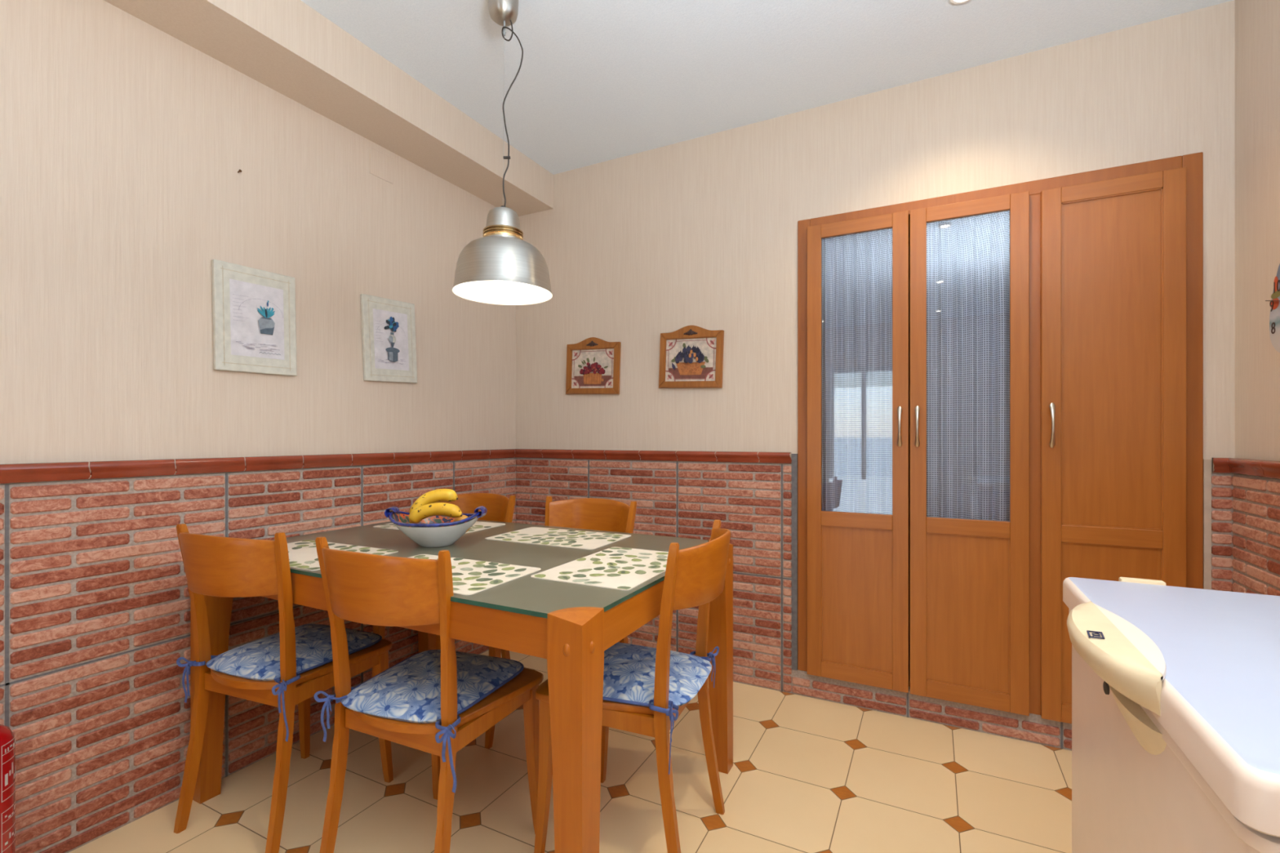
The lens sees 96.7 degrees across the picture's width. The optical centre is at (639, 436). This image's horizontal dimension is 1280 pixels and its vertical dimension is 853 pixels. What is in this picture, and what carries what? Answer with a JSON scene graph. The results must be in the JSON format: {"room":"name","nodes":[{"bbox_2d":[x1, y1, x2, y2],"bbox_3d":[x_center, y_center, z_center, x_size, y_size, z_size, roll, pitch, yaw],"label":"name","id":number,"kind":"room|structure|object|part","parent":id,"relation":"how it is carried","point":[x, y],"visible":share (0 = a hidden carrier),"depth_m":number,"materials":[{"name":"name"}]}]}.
{"room":"dining room","nodes":[
{"label":"dining room","id":0,"kind":"room"},
{"bbox_2d":[0,0,515,484],"bbox_3d":[-1.953,-0.145,0.899,0.150,2.530,5.513,0,0,27],"label":"wall","id":1,"kind":"structure","parent":0,"point":[124,144],"depth_m":1.79,"materials":[{"name":"paint"}]},
{"bbox_2d":[211,258,297,376],"bbox_3d":[-1.314,-0.396,1.954,0.021,0.360,0.270,0,0,27],"label":"print","id":2,"kind":"object","parent":1,"relation":"attached to","point":[254,309],"visible":1,"depth_m":1.94,"materials":[{"name":"white paper"}]},
{"bbox_2d":[0,457,515,852],"bbox_3d":[-1.881,0.621,0.864,0.010,0.999,5.197,0,0,27],"label":"brick wainscoting","id":3,"kind":"structure","parent":1,"relation":"attached to","point":[95,598],"depth_m":1.64,"materials":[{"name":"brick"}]},
{"bbox_2d":[0,448,515,483],"bbox_3d":[-1.871,0.093,0.856,0.019,0.048,5.201,0,0,27],"label":"trim","id":4,"kind":"structure","parent":1,"relation":"attached to","point":[62,471],"depth_m":1.82,"materials":[{"name":"ceramic"}]},
{"bbox_2d":[104,0,553,216],"bbox_3d":[-1.772,-1.319,0.806,0.257,0.183,5.213,0,0,27],"label":"beam","id":5,"kind":"structure","parent":1,"relation":"attached to","point":[287,46],"depth_m":2.05,"materials":[{"name":"paint"}]},
{"bbox_2d":[369,146,393,183],"bbox_3d":[-1.092,-1.144,2.408,0.005,0.108,0.115,0,0,27],"label":"cover plate","id":6,"kind":"object","parent":1,"relation":"attached to","point":[381,166],"visible":1,"depth_m":2.40,"materials":[{"name":"plastic"}]},
{"bbox_2d":[360,293,417,382],"bbox_3d":[-1.066,-0.410,2.434,0.022,0.363,0.277,0,0,27],"label":"print","id":7,"kind":"object","parent":1,"relation":"attached to","point":[388,325],"visible":1,"depth_m":2.42,"materials":[{"name":"white paper"}]},
{"bbox_2d":[68,650,1071,852],"bbox_3d":[-0.487,1.170,0.370,3.241,0.100,5.913,0,0,27],"label":"floor","id":8,"kind":"structure","parent":0,"point":[807,775],"depth_m":1.76,"materials":[{"name":"tile"}]},
{"bbox_2d":[0,724,15,852],"bbox_3d":[-1.550,0.863,1.306,0.159,0.514,0.152,0,0,-32],"label":"fire extinguisher","id":9,"kind":"object","parent":8,"relation":"on","point":[7,740],"visible":1,"depth_m":1.33,"materials":[{"name":"red metal"}]},
{"bbox_2d":[173,524,393,852],"bbox_3d":[-1.073,0.686,1.713,0.423,0.868,0.476,0,0,21],"label":"dining chair","id":10,"kind":"object","parent":8,"relation":"on","point":[215,566],"visible":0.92,"depth_m":1.53,"materials":[{"name":"brown wood"}]},
{"bbox_3d":[-1.300,0.686,1.648,0.047,0.868,0.085,0,0,21],"label":"post","id":11,"kind":"part","parent":10,"relation":"part of","materials":[{"name":"brown wood"}]},
{"bbox_3d":[-1.139,0.340,1.543,0.383,0.164,0.112,0,0,21],"label":"backrest","id":12,"kind":"part","parent":10,"relation":"part of","materials":[{"name":"brown wood"}]},
{"bbox_3d":[-1.114,0.713,1.608,0.324,0.048,0.018,0,0,21],"label":"rail","id":13,"kind":"part","parent":10,"relation":"part of","materials":[{"name":"brown wood"}]},
{"bbox_2d":[176,623,382,742],"bbox_3d":[-1.054,0.714,1.754,0.452,0.179,0.416,0,0,22],"label":"seat cushion","id":14,"kind":"object","parent":10,"relation":"on","point":[259,660],"visible":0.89,"depth_m":1.66,"materials":[{"name":"blue fabric"}]},
{"bbox_3d":[-0.949,0.686,1.512,0.047,0.868,0.085,0,0,21],"label":"post","id":15,"kind":"part","parent":10,"relation":"part of","materials":[{"name":"brown wood"}]},
{"bbox_3d":[-1.058,0.679,1.751,0.412,0.019,0.395,0,0,21],"label":"seat","id":16,"kind":"part","parent":10,"relation":"part of","materials":[{"name":"brown wood"}]},
{"bbox_3d":[-1.163,0.904,1.973,0.044,0.432,0.045,0,0,21],"label":"leg","id":17,"kind":"part","parent":10,"relation":"part of","materials":[{"name":"brown wood"}]},
{"bbox_3d":[-0.896,0.712,1.696,0.018,0.046,0.300,0,0,22],"label":"rail","id":18,"kind":"part","parent":10,"relation":"part of","materials":[{"name":"brown wood"}]},
{"bbox_3d":[-0.832,0.904,1.844,0.044,0.432,0.045,0,0,21],"label":"leg","id":19,"kind":"part","parent":10,"relation":"part of","materials":[{"name":"brown wood"}]},
{"bbox_2d":[315,536,543,852],"bbox_3d":[-0.548,0.686,1.485,0.423,0.868,0.476,0,0,25],"label":"dining chair","id":20,"kind":"object","parent":8,"relation":"on","point":[362,588],"visible":0.85,"depth_m":1.31,"materials":[{"name":"brown wood"}]},
{"bbox_3d":[-0.779,0.686,1.434,0.047,0.868,0.085,0,0,25],"label":"post","id":21,"kind":"part","parent":20,"relation":"part of","materials":[{"name":"brown wood"}]},
{"bbox_3d":[-0.625,0.340,1.319,0.383,0.164,0.112,0,0,25],"label":"backrest","id":22,"kind":"part","parent":20,"relation":"part of","materials":[{"name":"brown wood"}]},
{"bbox_3d":[-0.596,0.713,1.382,0.324,0.048,0.018,0,0,25],"label":"rail","id":23,"kind":"part","parent":20,"relation":"part of","materials":[{"name":"brown wood"}]},
{"bbox_2d":[314,649,524,793],"bbox_3d":[-0.547,0.708,1.522,0.450,0.168,0.422,0,0,19],"label":"seat cushion","id":24,"kind":"object","parent":20,"relation":"on","point":[409,691],"visible":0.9,"depth_m":1.44,"materials":[{"name":"blue fabric"}]},
{"bbox_3d":[-0.622,0.904,1.749,0.044,0.432,0.045,0,0,25],"label":"leg","id":25,"kind":"part","parent":20,"relation":"part of","materials":[{"name":"brown wood"}]},
{"bbox_3d":[-0.437,0.686,1.277,0.047,0.868,0.085,0,0,25],"label":"post","id":26,"kind":"part","parent":20,"relation":"part of","materials":[{"name":"brown wood"}]},
{"bbox_3d":[-0.531,0.679,1.522,0.412,0.019,0.395,0,0,25],"label":"seat","id":27,"kind":"part","parent":20,"relation":"part of","materials":[{"name":"brown wood"}]},
{"bbox_3d":[-0.373,0.712,1.457,0.018,0.046,0.300,0,0,26],"label":"rail","id":28,"kind":"part","parent":20,"relation":"part of","materials":[{"name":"brown wood"}]},
{"bbox_3d":[-0.300,0.904,1.601,0.044,0.432,0.045,0,0,25],"label":"leg","id":29,"kind":"part","parent":20,"relation":"part of","materials":[{"name":"brown wood"}]},
{"bbox_2d":[371,493,515,677],"bbox_3d":[-0.796,0.686,2.382,0.423,0.868,0.476,0,0,27],"label":"dining chair","id":30,"kind":"object","parent":8,"relation":"on","point":[500,508],"visible":0.21,"depth_m":2.55,"materials":[{"name":"brown wood"}]},
{"bbox_3d":[-1.050,0.904,2.277,0.044,0.432,0.045,0,0,27],"label":"leg","id":31,"kind":"part","parent":30,"relation":"part of","materials":[{"name":"brown wood"}]},
{"bbox_3d":[-0.734,0.904,2.115,0.044,0.432,0.045,0,0,27],"label":"leg","id":32,"kind":"part","parent":30,"relation":"part of","materials":[{"name":"brown wood"}]},
{"bbox_3d":[-0.713,0.340,2.544,0.383,0.164,0.112,0,0,27],"label":"backrest","id":33,"kind":"part","parent":30,"relation":"part of","materials":[{"name":"brown wood"}]},
{"bbox_3d":[-0.563,0.686,2.423,0.047,0.868,0.085,0,0,27],"label":"post","id":34,"kind":"part","parent":30,"relation":"part of","materials":[{"name":"brown wood"}]},
{"bbox_2d":[190,520,733,852],"bbox_3d":[-0.536,0.738,1.849,1.444,0.765,0.946,0,0,27],"label":"dining table","id":35,"kind":"object","parent":8,"relation":"on","point":[571,626],"visible":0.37,"depth_m":1.30,"materials":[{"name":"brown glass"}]},
{"bbox_3d":[-1.333,0.738,1.778,0.083,0.765,0.083,0,0,27],"label":"leg","id":36,"kind":"part","parent":35,"relation":"part of","materials":[{"name":"brown wood"}]},
{"bbox_2d":[287,540,398,570],"bbox_3d":[-1.005,0.356,1.737,0.440,0.003,0.285,0,0,26],"label":"placemat","id":37,"kind":"object","parent":35,"relation":"on","point":[303,555],"visible":0.42,"depth_m":1.76,"materials":[{"name":"white fabric"}]},
{"bbox_3d":[-0.943,0.738,2.538,0.083,0.765,0.083,0,0,27],"label":"leg","id":38,"kind":"part","parent":35,"relation":"part of","materials":[{"name":"brown wood"}]},
{"bbox_2d":[384,506,487,547],"bbox_3d":[-0.674,0.295,1.885,0.276,0.126,0.274,0,0,44],"label":"fruit bowl","id":39,"kind":"object","parent":35,"relation":"on","point":[433,531],"visible":0.89,"depth_m":1.82,"materials":[{"name":"white ceramic"}]},
{"bbox_3d":[-0.819,0.250,1.885,0.037,0.037,0.065,0,0,0],"label":"rolled handle","id":40,"kind":"part","parent":39,"relation":"part of","materials":[{"name":"ceramic"}]},
{"bbox_2d":[408,488,457,513],"bbox_3d":[-0.688,0.235,1.903,0.159,0.120,0.043,0,0,-4],"label":"banana","id":41,"kind":"object","parent":39,"relation":"in","point":[439,495],"visible":0.7,"depth_m":1.89,"materials":[{"name":"yellow food"}]},
{"bbox_2d":[408,502,462,523],"bbox_3d":[-0.666,0.255,1.845,0.185,0.083,0.042,0,0,3],"label":"banana","id":42,"kind":"object","parent":39,"relation":"in","point":[451,510],"visible":0.93,"depth_m":1.83,"materials":[{"name":"yellow food"}]},
{"bbox_2d":[453,515,471,532],"bbox_3d":[-0.589,0.290,1.885,0.060,0.060,0.060,0,0,27],"label":"pear","id":43,"kind":"object","parent":39,"relation":"in","point":[463,517],"visible":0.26,"depth_m":1.87,"materials":[{"name":"food"}]},
{"bbox_3d":[-0.529,0.250,1.885,0.037,0.037,0.065,0,0,0],"label":"rolled handle","id":44,"kind":"part","parent":39,"relation":"part of","materials":[{"name":"ceramic"}]},
{"bbox_2d":[373,521,505,533],"bbox_3d":[-0.802,0.356,2.284,0.440,0.003,0.285,0,0,25],"label":"placemat","id":45,"kind":"object","parent":35,"relation":"on","point":[477,526],"visible":0.23,"depth_m":2.26,"materials":[{"name":"white fabric"}]},
{"bbox_2d":[408,554,541,595],"bbox_3d":[-0.521,0.356,1.501,0.440,0.003,0.285,0,0,26],"label":"placemat","id":46,"kind":"object","parent":35,"relation":"on","point":[469,577],"visible":0.52,"depth_m":1.48,"materials":[{"name":"white fabric"}]},
{"bbox_2d":[484,527,631,549],"bbox_3d":[-0.287,0.356,2.019,0.440,0.003,0.285,0,0,26],"label":"placemat","id":47,"kind":"object","parent":35,"relation":"on","point":[582,540],"visible":1,"depth_m":2.00,"materials":[{"name":"white fabric"}]},
{"bbox_3d":[-0.130,0.738,1.159,0.083,0.765,0.083,0,0,27],"label":"leg","id":48,"kind":"part","parent":35,"relation":"part of","materials":[{"name":"brown wood"}]},
{"bbox_2d":[530,546,668,590],"bbox_3d":[-0.057,0.356,1.579,0.285,0.003,0.440,0,0,27],"label":"placemat","id":49,"kind":"object","parent":35,"relation":"on","point":[619,568],"visible":0.91,"depth_m":1.51,"materials":[{"name":"white fabric"}]},
{"bbox_3d":[0.261,0.738,1.920,0.083,0.765,0.083,0,0,27],"label":"leg","id":50,"kind":"part","parent":35,"relation":"part of","materials":[{"name":"brown wood"}]},
{"bbox_2d":[484,496,636,749],"bbox_3d":[-0.277,0.686,2.164,0.423,0.868,0.476,0,0,27],"label":"dining chair","id":51,"kind":"object","parent":8,"relation":"on","point":[589,513],"visible":0.26,"depth_m":2.36,"materials":[{"name":"brown wood"}]},
{"bbox_3d":[-0.530,0.904,2.059,0.044,0.432,0.045,0,0,27],"label":"leg","id":52,"kind":"part","parent":51,"relation":"part of","materials":[{"name":"brown wood"}]},
{"bbox_3d":[-0.379,0.686,2.377,0.047,0.868,0.085,0,0,27],"label":"post","id":53,"kind":"part","parent":51,"relation":"part of","materials":[{"name":"brown wood"}]},
{"bbox_3d":[-0.193,0.340,2.326,0.383,0.164,0.112,0,0,27],"label":"backrest","id":54,"kind":"part","parent":51,"relation":"part of","materials":[{"name":"brown wood"}]},
{"bbox_3d":[-0.044,0.686,2.204,0.047,0.868,0.085,0,0,27],"label":"post","id":55,"kind":"part","parent":51,"relation":"part of","materials":[{"name":"brown wood"}]},
{"bbox_2d":[533,519,730,852],"bbox_3d":[0.010,0.686,1.592,0.476,0.868,0.423,0,0,22],"label":"dining chair","id":56,"kind":"object","parent":8,"relation":"on","point":[695,575],"visible":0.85,"depth_m":1.42,"materials":[{"name":"brown wood"}]},
{"bbox_3d":[-0.251,0.904,1.507,0.045,0.432,0.044,0,0,22],"label":"leg","id":57,"kind":"part","parent":56,"relation":"part of","materials":[{"name":"brown wood"}]},
{"bbox_3d":[-0.117,0.904,1.836,0.045,0.432,0.044,0,0,22],"label":"leg","id":58,"kind":"part","parent":56,"relation":"part of","materials":[{"name":"brown wood"}]},
{"bbox_3d":[-0.028,0.679,1.608,0.395,0.019,0.412,0,0,22],"label":"seat","id":59,"kind":"part","parent":56,"relation":"part of","materials":[{"name":"brown wood"}]},
{"bbox_3d":[-0.099,0.712,1.452,0.300,0.046,0.018,0,0,21],"label":"rail","id":60,"kind":"part","parent":56,"relation":"part of","materials":[{"name":"brown wood"}]},
{"bbox_2d":[602,642,719,774],"bbox_3d":[-0.012,0.711,1.599,0.396,0.177,0.452,0,0,21],"label":"seat cushion","id":61,"kind":"object","parent":56,"relation":"on","point":[628,673],"visible":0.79,"depth_m":1.51,"materials":[{"name":"blue fabric"}]},
{"bbox_3d":[0.071,0.686,1.364,0.085,0.868,0.047,0,0,22],"label":"post","id":62,"kind":"part","parent":56,"relation":"part of","materials":[{"name":"brown wood"}]},
{"bbox_3d":[0.115,0.713,1.550,0.018,0.048,0.324,0,0,22],"label":"rail","id":63,"kind":"part","parent":56,"relation":"part of","materials":[{"name":"brown wood"}]},
{"bbox_3d":[0.179,0.340,1.524,0.112,0.164,0.383,0,0,22],"label":"backrest","id":64,"kind":"part","parent":56,"relation":"part of","materials":[{"name":"brown wood"}]},
{"bbox_3d":[0.213,0.686,1.713,0.085,0.868,0.047,0,0,22],"label":"post","id":65,"kind":"part","parent":56,"relation":"part of","materials":[{"name":"brown wood"}]},
{"bbox_2d":[1062,577,1279,852],"bbox_3d":[0.886,0.685,0.624,0.675,0.870,0.714,0,0,27],"label":"chest freezer","id":66,"kind":"object","parent":8,"relation":"on","point":[1175,691],"visible":1,"depth_m":0.66,"materials":[{"name":"plastic"}]},
{"bbox_3d":[0.609,0.278,0.738,0.079,0.054,0.306,0,0,27],"label":"lid handle","id":67,"kind":"part","parent":66,"relation":"part of","materials":[{"name":"plastic"}]},
{"bbox_2d":[301,0,1232,174],"bbox_3d":[-0.487,-1.460,0.370,3.241,0.100,5.913,0,0,27],"label":"ceiling","id":68,"kind":"structure","parent":0,"point":[597,81],"depth_m":2.07,"materials":[{"name":"paint"}]},
{"bbox_2d":[451,0,552,305],"bbox_3d":[-0.432,-0.929,1.800,0.309,0.957,0.309,0,0,27],"label":"pendant lamp","id":69,"kind":"object","parent":68,"relation":"hanging from","point":[499,267],"visible":1,"depth_m":1.75,"materials":[{"name":"metal"}]},
{"bbox_3d":[-0.432,-0.534,1.800,0.309,0.167,0.309,0,0,27],"label":"lamp shade","id":70,"kind":"part","parent":69,"relation":"part of","materials":[{"name":"metal"}]},
{"bbox_3d":[-0.432,-0.544,1.800,0.080,0.128,0.080,0,0,27],"label":"bulb","id":71,"kind":"part","parent":69,"relation":"part of","materials":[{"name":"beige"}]},
{"bbox_3d":[-0.404,-1.033,1.801,0.070,0.624,0.025,0,0,2],"label":"cord","id":72,"kind":"part","parent":69,"relation":"part of","materials":[{"name":"black plastic"}]},
{"bbox_2d":[949,0,968,4],"bbox_3d":[1.025,-1.405,1.800,0.084,0.013,0.084,0,0,27],"label":"recessed light","id":73,"kind":"object","parent":68,"relation":"in","point":[956,2],"visible":1,"depth_m":1.83,"materials":[{"name":"white ceramic"}]},
{"bbox_2d":[515,0,1235,690],"bbox_3d":[0.647,-0.145,2.577,3.241,2.530,0.150,0,0,27],"label":"wall","id":74,"kind":"structure","parent":0,"point":[701,232],"depth_m":2.50,"materials":[{"name":"paint"}]},
{"bbox_2d":[565,337,621,394],"bbox_3d":[-0.247,-0.362,2.937,0.326,0.297,0.025,0,0,27],"label":"picture","id":75,"kind":"object","parent":74,"relation":"attached to","point":[593,363],"visible":1,"depth_m":2.93,"materials":[{"name":"brown wood"}]},
{"bbox_2d":[571,348,613,388],"bbox_3d":[-0.246,-0.350,2.938,0.264,0.210,0.008,0,0,27],"label":"painting","id":76,"kind":"object","parent":75,"relation":"attached to","point":[591,368],"depth_m":2.94,"materials":[{"name":"multicoloured paint"}]},
{"bbox_2d":[515,457,791,693],"bbox_3d":[-0.015,0.621,2.828,1.522,0.999,0.010,0,0,27],"label":"brick wainscoting","id":77,"kind":"structure","parent":74,"relation":"attached to","point":[682,500],"depth_m":2.62,"materials":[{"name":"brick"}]},
{"bbox_2d":[515,448,791,463],"bbox_3d":[-0.020,0.093,2.816,1.524,0.048,0.019,0,0,27],"label":"trim","id":78,"kind":"structure","parent":74,"relation":"attached to","point":[668,455],"depth_m":2.75,"materials":[{"name":"tile"}]},
{"bbox_2d":[658,324,724,388],"bbox_3d":[0.237,-0.374,2.689,0.327,0.299,0.025,0,0,27],"label":"picture","id":79,"kind":"object","parent":74,"relation":"attached to","point":[691,356],"visible":1,"depth_m":2.68,"materials":[{"name":"brown wood"}]},
{"bbox_2d":[665,337,716,381],"bbox_3d":[0.237,-0.362,2.688,0.265,0.213,0.010,0,0,27],"label":"painting","id":80,"kind":"object","parent":79,"relation":"attached to","point":[686,358],"depth_m":2.69,"materials":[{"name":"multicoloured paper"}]},
{"bbox_2d":[791,453,797,671],"bbox_3d":[0.672,0.544,2.474,0.024,0.938,0.011,0,0,27],"label":"trim","id":81,"kind":"structure","parent":74,"relation":"attached to","point":[794,456],"depth_m":2.47,"materials":[{"name":"grey tile"}]},
{"bbox_2d":[791,669,1071,751],"bbox_3d":[1.287,1.067,2.158,1.407,0.107,0.010,0,0,27],"label":"trim","id":82,"kind":"structure","parent":74,"relation":"attached to","point":[1033,728],"depth_m":2.22,"materials":[{"name":"brick"}]},
{"bbox_2d":[797,151,1203,724],"bbox_3d":[1.368,0.040,2.366,1.310,1.949,0.568,0,0,27],"label":"wardrobe","id":83,"kind":"object","parent":74,"relation":"attached to","point":[1000,389],"visible":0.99,"depth_m":2.13,"materials":[{"name":"brown wood"}]},
{"bbox_3d":[0.889,0.661,2.342,0.283,0.583,0.012,0,0,27],"label":"door panel","id":84,"kind":"part","parent":83,"relation":"part of","materials":[{"name":"brown wood"}]},
{"bbox_2d":[822,228,892,514],"bbox_3d":[0.903,-0.260,2.369,0.299,1.178,0.039,0,0,27],"label":"curtain","id":85,"kind":"object","parent":83,"relation":"hanging from","point":[857,267],"depth_m":2.37,"materials":[{"name":"fabric"}]},
{"bbox_3d":[0.889,0.060,2.342,0.391,1.904,0.022,0,0,27],"label":"door","id":86,"kind":"part","parent":83,"relation":"part of","materials":[{"name":"brown wood"}]},
{"bbox_3d":[1.023,-0.040,2.243,0.019,0.161,0.034,0,0,27],"label":"handle","id":87,"kind":"part","parent":83,"relation":"part of","materials":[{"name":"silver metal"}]},
{"bbox_3d":[1.078,-0.040,2.214,0.019,0.161,0.034,0,0,27],"label":"handle","id":88,"kind":"part","parent":83,"relation":"part of","materials":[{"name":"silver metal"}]},
{"bbox_3d":[1.241,0.662,2.161,0.283,0.585,0.012,0,0,27],"label":"door panel","id":89,"kind":"part","parent":83,"relation":"part of","materials":[{"name":"brown wood"}]},
{"bbox_2d":[926,210,1009,521],"bbox_3d":[1.254,-0.260,2.187,0.299,1.177,0.039,0,0,27],"label":"curtain","id":90,"kind":"object","parent":83,"relation":"hanging from","point":[968,256],"depth_m":2.18,"materials":[{"name":"fabric"}]},
{"bbox_3d":[1.241,0.061,2.161,0.391,1.905,0.022,0,0,27],"label":"door","id":91,"kind":"part","parent":83,"relation":"part of","materials":[{"name":"brown wood"}]},
{"bbox_3d":[1.462,-0.040,2.017,0.019,0.161,0.034,0,0,27],"label":"handle","id":92,"kind":"part","parent":83,"relation":"part of","materials":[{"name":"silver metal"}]},
{"bbox_3d":[1.622,-0.258,1.965,0.284,1.152,0.012,0,0,27],"label":"door panel","id":93,"kind":"part","parent":83,"relation":"part of","materials":[{"name":"brown wood"}]},
{"bbox_3d":[1.622,0.662,1.965,0.284,0.585,0.012,0,0,27],"label":"door panel","id":94,"kind":"part","parent":83,"relation":"part of","materials":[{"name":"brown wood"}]},
{"bbox_3d":[1.622,0.065,1.966,0.392,1.899,0.022,0,0,27],"label":"door","id":95,"kind":"part","parent":83,"relation":"part of","materials":[{"name":"brown wood"}]},
{"bbox_2d":[1203,459,1211,590],"bbox_3d":[1.858,0.544,1.865,0.018,0.938,0.009,0,0,27],"label":"trim","id":96,"kind":"structure","parent":74,"relation":"attached to","point":[1206,463],"depth_m":1.86,"materials":[{"name":"tile"}]},
{"bbox_2d":[1212,457,1231,472],"bbox_3d":[1.882,0.093,1.839,0.053,0.048,0.019,0,0,27],"label":"trim","id":97,"kind":"structure","parent":74,"relation":"attached to","point":[1219,464],"depth_m":1.84,"materials":[{"name":"tile"}]},
{"bbox_2d":[1211,473,1233,591],"bbox_3d":[1.889,0.618,1.849,0.053,0.994,0.010,0,0,27],"label":"trim","id":98,"kind":"structure","parent":74,"relation":"attached to","point":[1222,498],"depth_m":1.85,"materials":[{"name":"brick"}]},
{"bbox_2d":[1235,0,1279,479],"bbox_3d":[0.796,-0.145,-0.514,0.150,2.530,5.513,0,0,27],"label":"wall","id":99,"kind":"structure","parent":0,"point":[1257,22],"depth_m":1.71,"materials":[{"name":"paint"}]},
{"bbox_2d":[1226,457,1279,479],"bbox_3d":[0.714,0.093,-0.472,0.019,0.048,5.201,0,0,27],"label":"trim","id":100,"kind":"structure","parent":99,"relation":"attached to","point":[1268,468],"depth_m":1.68,"materials":[{"name":"tile"}]},
{"bbox_2d":[1231,474,1279,595],"bbox_3d":[0.726,0.621,-0.476,0.010,0.999,5.197,0,0,27],"label":"trim","id":101,"kind":"structure","parent":99,"relation":"attached to","point":[1255,504],"depth_m":1.70,"materials":[{"name":"brick"}]},
{"bbox_2d":[1265,263,1279,352],"bbox_3d":[1.725,-0.379,1.488,0.026,0.338,0.307,0,0,27],"label":"wall clock","id":102,"kind":"object","parent":99,"relation":"attached to","point":[1274,316],"visible":1,"depth_m":1.59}
]}

